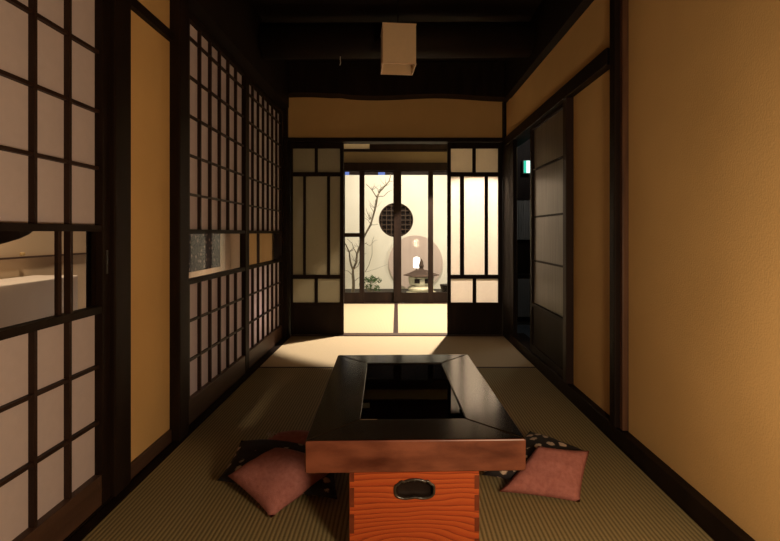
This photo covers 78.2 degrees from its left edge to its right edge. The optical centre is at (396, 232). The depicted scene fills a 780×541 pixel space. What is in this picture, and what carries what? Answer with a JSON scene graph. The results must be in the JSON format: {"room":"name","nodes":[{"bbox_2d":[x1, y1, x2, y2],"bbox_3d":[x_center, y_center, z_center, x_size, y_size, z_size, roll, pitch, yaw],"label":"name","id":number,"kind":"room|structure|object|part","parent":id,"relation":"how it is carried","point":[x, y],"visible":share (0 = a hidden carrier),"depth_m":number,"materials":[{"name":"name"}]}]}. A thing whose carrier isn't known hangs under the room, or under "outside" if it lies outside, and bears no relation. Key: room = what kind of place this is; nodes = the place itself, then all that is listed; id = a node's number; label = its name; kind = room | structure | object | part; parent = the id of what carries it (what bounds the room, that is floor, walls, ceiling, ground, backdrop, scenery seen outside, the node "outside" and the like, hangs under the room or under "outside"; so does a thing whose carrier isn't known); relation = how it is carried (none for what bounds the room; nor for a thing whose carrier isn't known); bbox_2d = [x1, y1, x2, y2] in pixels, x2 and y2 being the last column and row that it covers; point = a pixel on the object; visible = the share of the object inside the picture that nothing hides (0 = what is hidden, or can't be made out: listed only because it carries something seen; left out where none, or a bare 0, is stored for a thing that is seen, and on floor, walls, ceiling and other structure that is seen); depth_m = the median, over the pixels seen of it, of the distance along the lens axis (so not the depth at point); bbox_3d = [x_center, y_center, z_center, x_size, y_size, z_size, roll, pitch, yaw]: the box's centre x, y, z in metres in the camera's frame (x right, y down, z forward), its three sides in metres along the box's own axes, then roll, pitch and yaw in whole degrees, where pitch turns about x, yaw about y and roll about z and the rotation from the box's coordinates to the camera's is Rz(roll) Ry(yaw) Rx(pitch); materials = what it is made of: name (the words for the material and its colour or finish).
{"room":"traditional dwelling","nodes":[
{"label":"traditional dwelling","id":0,"kind":"room"},
{"bbox_2d":[0,231,32,243],"bbox_3d":[-1.483,-0.131,1.425,0.045,0.378,1.050,0,0,0],"label":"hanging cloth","id":1,"kind":"object","parent":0,"point":[5,236],"visible":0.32,"depth_m":1.83,"materials":[{"name":"brown fabric"}]},
{"bbox_2d":[0,231,85,308],"bbox_3d":[-2.040,-0.330,2.375,0.080,2.620,4.150,0,0,0],"label":"wall","id":2,"kind":"structure","parent":0,"point":[36,243],"depth_m":2.69,"materials":[{"name":"beige paint"}]},
{"bbox_2d":[0,252,85,259],"bbox_3d":[-1.992,0.130,2.400,0.015,0.010,2.400,0,0,0],"label":"rail","id":3,"kind":"object","parent":2,"relation":"attached to","point":[21,257],"visible":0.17,"depth_m":2.61,"materials":[{"name":"brown wood"}]},
{"bbox_2d":[131,0,169,461],"bbox_3d":[-1.049,-0.306,1.955,0.082,2.348,0.344,0,0,0],"label":"wall","id":4,"kind":"structure","parent":0,"point":[150,51],"depth_m":1.96,"materials":[{"name":"paint"}]},
{"bbox_2d":[131,430,171,478],"bbox_3d":[-1.042,0.898,1.955,0.087,0.056,0.344,0,0,0],"label":"baseboard","id":5,"kind":"structure","parent":4,"relation":"attached to","point":[154,449],"depth_m":1.94,"materials":[{"name":"brown wood"}]},
{"bbox_2d":[131,0,172,40],"bbox_3d":[-1.038,-0.869,1.955,0.095,0.042,0.344,0,0,0],"label":"rail","id":6,"kind":"object","parent":4,"relation":"on","point":[137,7],"visible":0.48,"depth_m":1.94,"materials":[{"name":"brown wood"}]},
{"bbox_2d":[230,233,273,268],"bbox_3d":[-2.175,-0.330,4.510,2.050,2.620,0.100,0,0,0],"label":"wall","id":7,"kind":"structure","parent":0,"point":[234,238],"depth_m":4.46,"materials":[{"name":"beige paint"}]},
{"bbox_2d":[345,289,441,291],"bbox_3d":[0.000,1.045,7.820,6.400,0.090,2.760,0,0,0],"label":"ground","id":8,"kind":"structure","parent":0,"point":[346,290],"depth_m":8.35,"materials":[{"name":"soil"}]},
{"bbox_2d":[345,175,391,291],"bbox_3d":[-0.443,0.046,7.669,0.828,1.930,0.567,0,0,0],"label":"bare tree","id":9,"kind":"object","parent":8,"relation":"on","point":[356,260],"visible":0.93,"depth_m":7.46,"materials":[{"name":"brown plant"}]},
{"bbox_2d":[365,275,381,291],"bbox_3d":[-0.429,0.834,7.696,0.376,0.334,0.246,0,0,0],"label":"evergreen shrub","id":10,"kind":"object","parent":8,"relation":"on","point":[370,280],"visible":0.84,"depth_m":7.67,"materials":[{"name":"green plant"}]},
{"bbox_2d":[388,236,442,288],"bbox_3d":[0.332,0.528,8.575,0.968,0.968,0.030,0,0,0],"label":"round board","id":11,"kind":"object","parent":8,"relation":"on","point":[411,246],"visible":0.65,"depth_m":8.56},
{"bbox_2d":[413,257,419,269],"bbox_3d":[0.328,0.699,8.020,0.112,0.598,0.112,0,0,0],"label":"garden lamp","id":12,"kind":"object","parent":8,"relation":"on","point":[416,260],"visible":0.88,"depth_m":7.97,"materials":[{"name":"white paper"}]},
{"bbox_2d":[404,259,438,291],"bbox_3d":[0.385,0.705,7.600,0.570,0.590,0.500,0,0,0],"label":"stone lantern","id":13,"kind":"object","parent":8,"relation":"on","point":[418,279],"visible":0.68,"depth_m":7.44,"materials":[{"name":"stone"}]},
{"bbox_2d":[440,284,446,291],"bbox_3d":[0.800,0.895,7.350,0.290,0.210,0.290,0,0,0],"label":"pot","id":14,"kind":"object","parent":8,"relation":"on","point":[443,286],"visible":0.27,"depth_m":7.26,"materials":[{"name":"black ceramic"}]},
{"bbox_2d":[288,97,501,137],"bbox_3d":[-0.016,-1.051,4.405,1.948,0.378,0.070,0,0,0],"label":"wall","id":15,"kind":"structure","parent":0,"point":[308,117],"depth_m":4.37,"materials":[{"name":"paint"}]},
{"bbox_2d":[283,138,503,143],"bbox_3d":[0.000,-0.843,4.388,2.180,0.035,0.125,0,0,0],"label":"lintel","id":16,"kind":"object","parent":15,"relation":"attached to","point":[291,140],"visible":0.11,"depth_m":4.33,"materials":[{"name":"brown wood"}]},
{"bbox_2d":[502,102,506,137],"bbox_3d":[1.026,-1.028,4.388,0.128,0.325,0.125,0,0,0],"label":"post","id":17,"kind":"object","parent":16,"relation":"on","point":[503,103],"visible":0.14,"depth_m":4.33,"materials":[{"name":"brown wood"}]},
{"bbox_2d":[344,144,446,162],"bbox_3d":[0.000,-1.284,6.400,2.300,0.712,0.060,0,0,0],"label":"wall","id":18,"kind":"structure","parent":0,"point":[349,157],"depth_m":6.37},
{"bbox_2d":[344,144,369,148],"bbox_3d":[-0.536,-1.148,6.362,0.344,0.070,0.033,0,0,0],"label":"transom panel","id":19,"kind":"object","parent":18,"relation":"attached to","point":[346,146],"visible":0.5,"depth_m":6.34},
{"bbox_2d":[344,149,446,151],"bbox_3d":[0.000,-1.093,6.375,2.300,0.026,0.110,0,0,0],"label":"rail","id":20,"kind":"object","parent":18,"relation":"attached to","point":[345,150],"visible":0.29,"depth_m":6.32,"materials":[{"name":"brown wood"}]},
{"bbox_2d":[344,163,446,170],"bbox_3d":[0.000,-0.874,6.370,2.300,0.104,0.120,0,0,0],"label":"lintel","id":21,"kind":"object","parent":18,"relation":"attached to","point":[347,166],"visible":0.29,"depth_m":6.31,"materials":[{"name":"brown wood"}]},
{"bbox_2d":[345,175,446,288],"bbox_3d":[0.000,-0.019,8.660,4.400,2.038,0.120,0,0,0],"label":"wall","id":22,"kind":"structure","parent":0,"point":[414,188],"depth_m":8.60,"materials":[{"name":"white paint"}]},
{"bbox_2d":[379,203,412,236],"bbox_3d":[-0.018,-0.233,8.660,0.624,0.624,0.111,0,0,0],"label":"window","id":23,"kind":"structure","parent":22,"relation":"in","point":[386,215],"depth_m":8.70,"materials":[{"name":"brown wood"}]},
{"bbox_2d":[349,172,446,174],"bbox_3d":[0.000,-1.355,8.650,4.400,0.630,0.100,0,0,0],"label":"eave","id":24,"kind":"object","parent":22,"relation":"attached to","point":[350,173],"visible":0.11,"depth_m":8.60,"materials":[{"name":"brown wood"}]},
{"bbox_2d":[251,0,542,61],"bbox_3d":[0.000,-1.530,1.220,2.400,0.080,6.440,0,0,0],"label":"ceiling","id":25,"kind":"structure","parent":0,"point":[270,11],"depth_m":3.21,"materials":[{"name":"brown wood"}]},
{"bbox_2d":[189,0,288,107],"bbox_3d":[-1.012,-1.284,3.188,0.155,0.403,1.925,0,0,0],"label":"wall","id":26,"kind":"structure","parent":25,"relation":"attached to","point":[235,24],"depth_m":2.97,"materials":[{"name":"brown wood"}]},
{"bbox_2d":[259,22,534,59],"bbox_3d":[0.000,-1.324,3.299,1.830,0.242,0.236,0,0,0],"label":"beam","id":27,"kind":"structure","parent":25,"relation":"attached to","point":[321,40],"depth_m":3.20,"materials":[{"name":"brown wood"}]},
{"bbox_2d":[381,0,415,74],"bbox_3d":[0.006,-1.256,3.000,0.206,0.467,0.206,0,0,-5],"label":"pendant lamp","id":28,"kind":"object","parent":25,"relation":"hanging from","point":[398,40],"visible":1,"depth_m":2.90,"materials":[{"name":"paper"}]},
{"bbox_3d":[-0.093,-1.145,2.991,0.003,0.240,0.196,0,0,-5],"label":"lamp shade","id":29,"kind":"part","parent":28,"relation":"part of","materials":[{"name":"paper"}]},
{"bbox_3d":[-0.003,-1.145,3.099,0.202,0.240,0.003,0,0,-5],"label":"lamp shade","id":30,"kind":"part","parent":28,"relation":"part of","materials":[{"name":"paper"}]},
{"bbox_3d":[0.006,-1.363,3.000,0.007,0.249,0.007,0,0,25],"label":"cord","id":31,"kind":"part","parent":28,"relation":"part of","materials":[{"name":"black plastic"}]},
{"bbox_3d":[0.015,-1.145,2.901,0.202,0.240,0.003,0,0,-5],"label":"lamp shade","id":32,"kind":"part","parent":28,"relation":"part of","materials":[{"name":"paper"}]},
{"bbox_2d":[289,62,508,101],"bbox_3d":[0.000,-1.333,4.245,2.180,0.304,0.150,0,0,0],"label":"beam","id":33,"kind":"structure","parent":25,"relation":"attached to","point":[478,81],"depth_m":4.17,"materials":[{"name":"brown wood"}]},
{"bbox_2d":[517,139,529,273],"bbox_3d":[2.060,-0.345,5.150,1.880,2.590,0.100,0,0,0],"label":"wall","id":34,"kind":"structure","parent":0,"point":[523,151],"depth_m":5.10,"materials":[{"name":"brown wood"}]},
{"bbox_2d":[517,198,529,239],"bbox_3d":[1.330,-0.150,5.077,0.180,0.440,0.035,0,0,0],"label":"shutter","id":35,"kind":"object","parent":34,"relation":"attached to","point":[523,204],"visible":0.78,"depth_m":5.07,"materials":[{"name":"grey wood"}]},
{"bbox_2d":[522,160,529,173],"bbox_3d":[1.365,-0.695,5.062,0.080,0.140,0.056,0,0,0],"label":"exit sign","id":36,"kind":"object","parent":34,"relation":"attached to","point":[525,163],"visible":0.79,"depth_m":5.03,"materials":[{"name":"plastic"}]},
{"bbox_2d":[517,325,529,337],"bbox_3d":[2.062,1.020,4.810,1.875,0.140,3.220,0,0,0],"label":"floor","id":37,"kind":"structure","parent":0,"point":[525,329],"depth_m":4.72,"materials":[{"name":"stone"}]},
{"bbox_2d":[517,274,529,324],"bbox_3d":[1.350,0.689,5.000,0.300,0.518,0.170,0,0,0],"label":"base cabinet","id":38,"kind":"object","parent":37,"relation":"on","point":[523,280],"visible":0.39,"depth_m":4.92,"materials":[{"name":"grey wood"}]},
{"bbox_3d":[1.300,0.665,4.926,0.120,0.390,0.008,0,0,0],"label":"door","id":39,"kind":"part","parent":38,"relation":"part of","materials":[{"name":"black wood"}]},
{"bbox_2d":[506,0,779,540],"bbox_3d":[1.038,-0.295,1.160,0.105,2.550,6.320,0,0,0],"label":"wall","id":40,"kind":"structure","parent":0,"point":[704,75],"depth_m":1.62,"materials":[{"name":"paint"}]},
{"bbox_2d":[530,103,562,377],"bbox_3d":[0.994,0.043,3.154,0.032,1.626,0.753,0,0,0],"label":"door","id":41,"kind":"structure","parent":40,"relation":"in","point":[546,136],"depth_m":3.15,"materials":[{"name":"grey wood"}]},
{"bbox_3d":[0.995,0.672,3.150,0.010,0.275,0.680,0,0,0],"label":"panel","id":42,"kind":"part","parent":41,"relation":"part of","materials":[{"name":"brown wood"}]},
{"bbox_3d":[0.998,-0.603,3.150,0.005,0.284,0.680,0,0,0],"label":"frosted pane","id":43,"kind":"part","parent":41,"relation":"part of","materials":[{"name":"grey glass"}]},
{"bbox_3d":[0.998,-0.285,3.150,0.005,0.328,0.680,0,0,0],"label":"frosted pane","id":44,"kind":"part","parent":41,"relation":"part of","materials":[{"name":"grey glass"}]},
{"bbox_3d":[0.998,0.043,3.150,0.005,0.303,0.680,0,0,0],"label":"frosted pane","id":45,"kind":"part","parent":41,"relation":"part of","materials":[{"name":"grey glass"}]},
{"bbox_3d":[0.998,0.355,3.150,0.005,0.299,0.680,0,0,0],"label":"frosted pane","id":46,"kind":"part","parent":41,"relation":"part of","materials":[{"name":"grey glass"}]},
{"bbox_2d":[505,0,593,98],"bbox_3d":[1.010,-1.323,3.190,0.160,0.323,1.920,0,0,0],"label":"beam","id":47,"kind":"structure","parent":40,"relation":"on","point":[552,19],"depth_m":3.05,"materials":[{"name":"brown wood"}]},
{"bbox_2d":[504,48,609,146],"bbox_3d":[1.024,-0.811,3.259,0.132,0.078,2.123,0,0,0],"label":"lintel","id":48,"kind":"object","parent":40,"relation":"attached to","point":[600,64],"visible":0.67,"depth_m":2.73,"materials":[{"name":"brown wood"}]},
{"bbox_2d":[620,0,628,430],"bbox_3d":[1.032,-0.312,2.087,0.115,2.336,0.027,0,0,0],"label":"trim","id":49,"kind":"structure","parent":40,"relation":"attached to","point":[624,4],"depth_m":2.07,"materials":[{"name":"brown wood"}]},
{"bbox_2d":[509,333,754,540],"bbox_3d":[1.026,0.919,1.058,0.127,0.122,6.115,0,0,0],"label":"baseboard","id":50,"kind":"structure","parent":40,"relation":"attached to","point":[713,521],"depth_m":1.83,"materials":[{"name":"brown wood"}]},
{"bbox_2d":[509,140,516,336],"bbox_3d":[0.974,0.043,4.030,0.032,1.626,0.140,0,0,0],"label":"post","id":51,"kind":"object","parent":50,"relation":"on","point":[513,144],"visible":1,"depth_m":3.96,"materials":[{"name":"brown wood"}]},
{"bbox_2d":[563,97,573,383],"bbox_3d":[1.024,0.043,2.748,0.132,1.626,0.055,0,0,0],"label":"post","id":52,"kind":"object","parent":50,"relation":"on","point":[568,102],"visible":0.45,"depth_m":2.72,"materials":[{"name":"brown wood"}]},
{"bbox_2d":[610,0,619,427],"bbox_3d":[1.024,-0.312,2.128,0.143,2.336,0.053,0,0,0],"label":"post","id":53,"kind":"object","parent":50,"relation":"on","point":[614,4],"visible":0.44,"depth_m":2.10,"materials":[{"name":"brown wood"}]},
{"bbox_3d":[0.000,1.038,2.210,2.240,0.105,8.420,0,0,0],"label":"floor","id":54,"kind":"structure","parent":0,"visible":0},
{"bbox_2d":[63,338,288,540],"bbox_3d":[-1.039,0.954,1.120,0.162,0.053,6.240,0,0,0],"label":"threshold","id":55,"kind":"object","parent":54,"relation":"on","point":[97,516],"visible":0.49,"depth_m":1.92,"materials":[{"name":"brown wood"}]},
{"bbox_2d":[0,0,109,540],"bbox_3d":[-1.020,0.038,1.138,0.043,1.776,1.076,0,0,0],"label":"door","id":56,"kind":"structure","parent":55,"relation":"on","point":[55,54],"depth_m":1.45,"materials":[{"name":"brown wood"}]},
{"bbox_3d":[-1.022,0.261,1.132,0.033,0.024,1.004,0,0,0],"label":"band rail","id":57,"kind":"part","parent":56,"relation":"part of","materials":[{"name":"brown wood"}]},
{"bbox_3d":[-1.022,-0.016,1.132,0.033,0.022,1.004,0,0,0],"label":"band rail","id":58,"kind":"part","parent":56,"relation":"part of","materials":[{"name":"brown wood"}]},
{"bbox_3d":[-1.022,0.038,1.138,0.040,1.776,1.076,0,0,0],"label":"frame","id":59,"kind":"part","parent":56,"relation":"part of","materials":[{"name":"brown wood"}]},
{"bbox_3d":[-1.002,0.100,1.657,0.005,0.080,0.010,0,0,0],"label":"finger pull","id":60,"kind":"part","parent":56,"relation":"part of","materials":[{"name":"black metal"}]},
{"bbox_2d":[86,0,130,496],"bbox_3d":[-1.038,-0.277,1.730,0.105,2.406,0.103,0,0,0],"label":"post","id":61,"kind":"object","parent":55,"relation":"on","point":[120,10],"visible":0.49,"depth_m":1.71,"materials":[{"name":"brown wood"}]},
{"bbox_2d":[169,0,188,440],"bbox_3d":[-1.029,-0.277,2.178,0.132,2.406,0.095,0,0,0],"label":"post","id":62,"kind":"object","parent":55,"relation":"on","point":[179,9],"visible":0.49,"depth_m":2.13,"materials":[{"name":"brown wood"}]},
{"bbox_2d":[189,11,247,424],"bbox_3d":[-1.019,-0.073,2.721,0.040,1.998,0.989,0,0,0],"label":"door","id":63,"kind":"structure","parent":55,"relation":"on","point":[218,84],"depth_m":2.73,"materials":[{"name":"brown wood"}]},
{"bbox_3d":[-1.018,0.238,2.717,0.033,0.024,0.905,0,0,0],"label":"band rail","id":64,"kind":"part","parent":63,"relation":"part of","materials":[{"name":"brown wood"}]},
{"bbox_3d":[-1.018,-0.007,2.717,0.033,0.022,0.905,0,0,0],"label":"band rail","id":65,"kind":"part","parent":63,"relation":"part of","materials":[{"name":"brown wood"}]},
{"bbox_2d":[248,75,282,369],"bbox_3d":[-1.026,-0.073,3.733,0.040,1.998,1.033,0,0,0],"label":"door","id":66,"kind":"structure","parent":55,"relation":"on","point":[265,118],"depth_m":3.74,"materials":[{"name":"brown wood"}]},
{"bbox_3d":[-1.026,0.238,3.735,0.033,0.024,0.930,0,0,0],"label":"band rail","id":67,"kind":"part","parent":66,"relation":"part of","materials":[{"name":"brown wood"}]},
{"bbox_3d":[-1.026,-0.007,3.735,0.033,0.022,0.930,0,0,0],"label":"band rail","id":68,"kind":"part","parent":66,"relation":"part of","materials":[{"name":"brown wood"}]},
{"bbox_2d":[82,368,349,540],"bbox_3d":[-0.477,0.957,2.353,0.952,0.054,1.914,0,0,0],"label":"mat","id":69,"kind":"object","parent":54,"relation":"on","point":[182,498],"visible":0.52,"depth_m":1.73,"materials":[{"name":"wicker"}]},
{"bbox_2d":[217,430,337,517],"bbox_3d":[-0.427,0.853,1.788,0.455,0.148,0.485,0,0,0],"label":"floor cushion","id":70,"kind":"object","parent":69,"relation":"on","point":[271,470],"visible":0.76,"depth_m":1.67,"materials":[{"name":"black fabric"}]},
{"bbox_2d":[274,140,290,337],"bbox_3d":[-1.032,0.079,4.350,0.115,1.802,0.200,0,0,0],"label":"post","id":71,"kind":"object","parent":54,"relation":"on","point":[286,145],"visible":0.36,"depth_m":4.25,"materials":[{"name":"brown wood"}]},
{"bbox_2d":[344,304,395,332],"bbox_3d":[-0.513,0.957,5.376,1.000,0.054,1.845,0,0,0],"label":"mat","id":72,"kind":"object","parent":54,"relation":"on","point":[358,318],"visible":0.43,"depth_m":5.22,"materials":[{"name":"brown fabric"}]},
{"bbox_2d":[344,303,446,303],"bbox_3d":[0.000,0.988,6.370,2.300,0.124,0.120,0,0,0],"label":"threshold","id":73,"kind":"object","parent":54,"relation":"on","point":[344,303],"visible":0.07,"depth_m":6.31,"materials":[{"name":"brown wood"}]},
{"bbox_2d":[344,171,363,302],"bbox_3d":[-0.718,0.052,6.345,0.563,1.744,0.030,0,0,0],"label":"door","id":74,"kind":"structure","parent":73,"relation":"on","point":[349,297],"depth_m":6.33,"materials":[{"name":"brown wood"}]},
{"bbox_3d":[-0.592,0.026,6.345,0.192,0.053,0.024,0,0,0],"label":"rail","id":75,"kind":"part","parent":74,"relation":"part of","materials":[{"name":"brown wood"}]},
{"bbox_3d":[-0.592,0.856,6.345,0.192,0.137,0.030,0,0,0],"label":"rail","id":76,"kind":"part","parent":74,"relation":"part of","materials":[{"name":"brown wood"}]},
{"bbox_2d":[364,171,393,302],"bbox_3d":[-0.246,0.052,6.385,0.492,1.744,0.030,0,0,0],"label":"door","id":77,"kind":"structure","parent":73,"relation":"on","point":[369,297],"depth_m":6.37,"materials":[{"name":"brown wood"}]},
{"bbox_3d":[-0.241,0.856,6.385,0.384,0.137,0.030,0,0,0],"label":"rail","id":78,"kind":"part","parent":77,"relation":"part of","materials":[{"name":"brown wood"}]},
{"bbox_2d":[394,171,432,302],"bbox_3d":[0.218,0.052,6.345,0.516,1.744,0.030,0,0,0],"label":"door","id":79,"kind":"structure","parent":73,"relation":"on","point":[399,297],"depth_m":6.33,"materials":[{"name":"brown wood"}]},
{"bbox_3d":[0.234,0.856,6.345,0.353,0.137,0.030,0,0,0],"label":"rail","id":80,"kind":"part","parent":79,"relation":"part of","materials":[{"name":"brown wood"}]},
{"bbox_2d":[433,171,446,302],"bbox_3d":[0.713,0.052,6.385,0.593,1.744,0.030,0,0,0],"label":"door","id":81,"kind":"structure","parent":73,"relation":"on","point":[438,297],"depth_m":6.37,"materials":[{"name":"brown wood"}]},
{"bbox_3d":[0.591,0.856,6.385,0.221,0.137,0.030,0,0,0],"label":"rail","id":82,"kind":"part","parent":81,"relation":"part of","materials":[{"name":"brown wood"}]},
{"bbox_2d":[291,333,502,335],"bbox_3d":[0.065,0.953,4.397,2.050,0.054,0.105,0,0,0],"label":"threshold","id":83,"kind":"object","parent":54,"relation":"on","point":[345,334],"visible":0.21,"depth_m":4.38,"materials":[{"name":"brown wood"}]},
{"bbox_2d":[290,143,343,334],"bbox_3d":[-0.728,0.051,4.378,0.484,1.746,0.033,0,0,0],"label":"door","id":84,"kind":"structure","parent":83,"relation":"on","point":[316,169],"depth_m":4.38,"materials":[{"name":"brown wood"}]},
{"bbox_3d":[-0.901,-0.068,4.384,0.099,0.901,0.002,0,0,0],"label":"paper pane","id":85,"kind":"part","parent":84,"relation":"part of","materials":[{"name":"beige paper"}]},
{"bbox_3d":[-0.849,0.525,4.384,0.204,0.221,0.002,0,0,0],"label":"paper pane","id":86,"kind":"part","parent":84,"relation":"part of","materials":[{"name":"beige paper"}]},
{"bbox_3d":[-0.849,-0.661,4.384,0.204,0.221,0.002,0,0,0],"label":"paper pane","id":87,"kind":"part","parent":84,"relation":"part of","materials":[{"name":"beige paper"}]},
{"bbox_3d":[-0.733,-0.068,4.384,0.199,0.901,0.002,0,0,0],"label":"paper pane","id":88,"kind":"part","parent":84,"relation":"part of","materials":[{"name":"beige paper"}]},
{"bbox_3d":[-0.620,0.525,4.384,0.208,0.221,0.002,0,0,0],"label":"paper pane","id":89,"kind":"part","parent":84,"relation":"part of","materials":[{"name":"beige paper"}]},
{"bbox_3d":[-0.620,-0.661,4.384,0.208,0.221,0.002,0,0,0],"label":"paper pane","id":90,"kind":"part","parent":84,"relation":"part of","materials":[{"name":"beige paper"}]},
{"bbox_3d":[-0.564,-0.068,4.384,0.097,0.901,0.002,0,0,0],"label":"paper pane","id":91,"kind":"part","parent":84,"relation":"part of","materials":[{"name":"beige paper"}]},
{"bbox_2d":[447,143,501,334],"bbox_3d":[0.708,0.051,4.378,0.500,1.746,0.033,0,0,0],"label":"door","id":92,"kind":"structure","parent":83,"relation":"on","point":[474,170],"depth_m":4.38,"materials":[{"name":"white paper"}]},
{"bbox_3d":[0.532,-0.068,4.384,0.088,0.901,0.002,0,0,0],"label":"paper pane","id":93,"kind":"part","parent":92,"relation":"part of","materials":[{"name":"white paper"}]},
{"bbox_3d":[0.589,-0.661,4.384,0.201,0.221,0.002,0,0,0],"label":"paper pane","id":94,"kind":"part","parent":92,"relation":"part of","materials":[{"name":"beige paper"}]},
{"bbox_3d":[0.590,0.525,4.384,0.204,0.221,0.002,0,0,0],"label":"paper pane","id":95,"kind":"part","parent":92,"relation":"part of","materials":[{"name":"beige paper"}]},
{"bbox_3d":[0.705,-0.068,4.384,0.192,0.901,0.002,0,0,0],"label":"paper pane","id":96,"kind":"part","parent":92,"relation":"part of","materials":[{"name":"white paper"}]},
{"bbox_3d":[0.822,0.525,4.384,0.204,0.221,0.002,0,0,0],"label":"paper pane","id":97,"kind":"part","parent":92,"relation":"part of","materials":[{"name":"beige paper"}]},
{"bbox_3d":[0.820,-0.661,4.384,0.208,0.221,0.002,0,0,0],"label":"paper pane","id":98,"kind":"part","parent":92,"relation":"part of","materials":[{"name":"beige paper"}]},
{"bbox_3d":[0.875,-0.068,4.384,0.097,0.901,0.002,0,0,0],"label":"paper pane","id":99,"kind":"part","parent":92,"relation":"part of","materials":[{"name":"white paper"}]},
{"bbox_2d":[259,336,535,367],"bbox_3d":[0.003,0.957,3.828,1.912,0.054,1.028,0,0,0],"label":"mat","id":100,"kind":"object","parent":54,"relation":"on","point":[297,351],"visible":0.67,"depth_m":3.86,"materials":[{"name":"brown fabric"}]},
{"bbox_2d":[396,304,446,332],"bbox_3d":[0.501,0.957,5.376,1.024,0.054,1.845,0,0,0],"label":"mat","id":101,"kind":"object","parent":54,"relation":"on","point":[410,318],"visible":0.43,"depth_m":5.22,"materials":[{"name":"brown fabric"}]},
{"bbox_2d":[502,142,508,340],"bbox_3d":[1.024,0.079,4.285,0.123,1.802,0.330,0,0,0],"label":"post","id":102,"kind":"object","parent":54,"relation":"on","point":[505,150],"visible":0.32,"depth_m":4.25,"materials":[{"name":"brown wood"}]},
{"bbox_2d":[477,368,713,540],"bbox_3d":[0.480,0.957,2.353,0.957,0.054,1.914,0,0,0],"label":"mat","id":103,"kind":"object","parent":54,"relation":"on","point":[619,501],"visible":0.44,"depth_m":1.69,"materials":[{"name":"wicker"}]},
{"bbox_2d":[305,354,525,540],"bbox_3d":[0.040,0.745,1.755,0.600,0.369,0.914,0,0,-1],"label":"table","id":104,"kind":"object","parent":103,"relation":"on","point":[413,436],"visible":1,"depth_m":1.37,"materials":[{"name":"black paint"}]},
{"bbox_3d":[0.040,0.568,1.757,0.316,0.005,0.620,0,0,-2],"label":"glass","id":105,"kind":"part","parent":104,"relation":"part of","materials":[{"name":"black glass"}]},
{"bbox_2d":[396,481,432,496],"bbox_3d":[0.050,0.730,1.379,0.112,0.054,0.018,0,0,-1],"label":"handle","id":106,"kind":"object","parent":104,"relation":"on","point":[403,488],"depth_m":1.39,"materials":[{"name":"black metal"}]},
{"bbox_2d":[482,431,588,501],"bbox_3d":[0.537,0.853,1.784,0.325,0.137,0.354,0,0,40],"label":"floor cushion","id":107,"kind":"object","parent":103,"relation":"on","point":[555,468],"visible":0.89,"depth_m":1.70,"materials":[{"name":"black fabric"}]},
{"bbox_3d":[-2.163,1.035,2.210,2.075,0.110,8.420,0,0,0],"label":"floor","id":108,"kind":"structure","parent":0,"visible":0},
{"bbox_2d":[0,275,77,327],"bbox_3d":[-1.854,0.604,2.085,0.252,0.748,1.070,0,0,0],"label":"base cabinet","id":109,"kind":"object","parent":108,"relation":"on","point":[26,298],"visible":0.32,"depth_m":2.28,"materials":[{"name":"white wood"}]},
{"bbox_2d":[189,234,229,277],"bbox_3d":[-1.464,0.424,3.680,0.032,1.108,0.980,0,0,0],"label":"screen","id":110,"kind":"object","parent":108,"relation":"on","point":[208,253],"visible":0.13,"depth_m":3.70,"materials":[{"name":"glass"}]},
{"bbox_3d":[-1.464,0.352,3.600,0.032,0.155,0.700,0,0,0],"label":"rail","id":111,"kind":"part","parent":110,"relation":"part of","materials":[{"name":"brown wood"}]},
{"bbox_2d":[249,233,272,264],"bbox_3d":[-1.255,0.304,4.418,0.210,1.348,0.045,0,0,0],"label":"panel","id":112,"kind":"object","parent":108,"relation":"on","point":[260,245],"visible":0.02,"depth_m":4.42,"materials":[{"name":"paper"}]}
]}

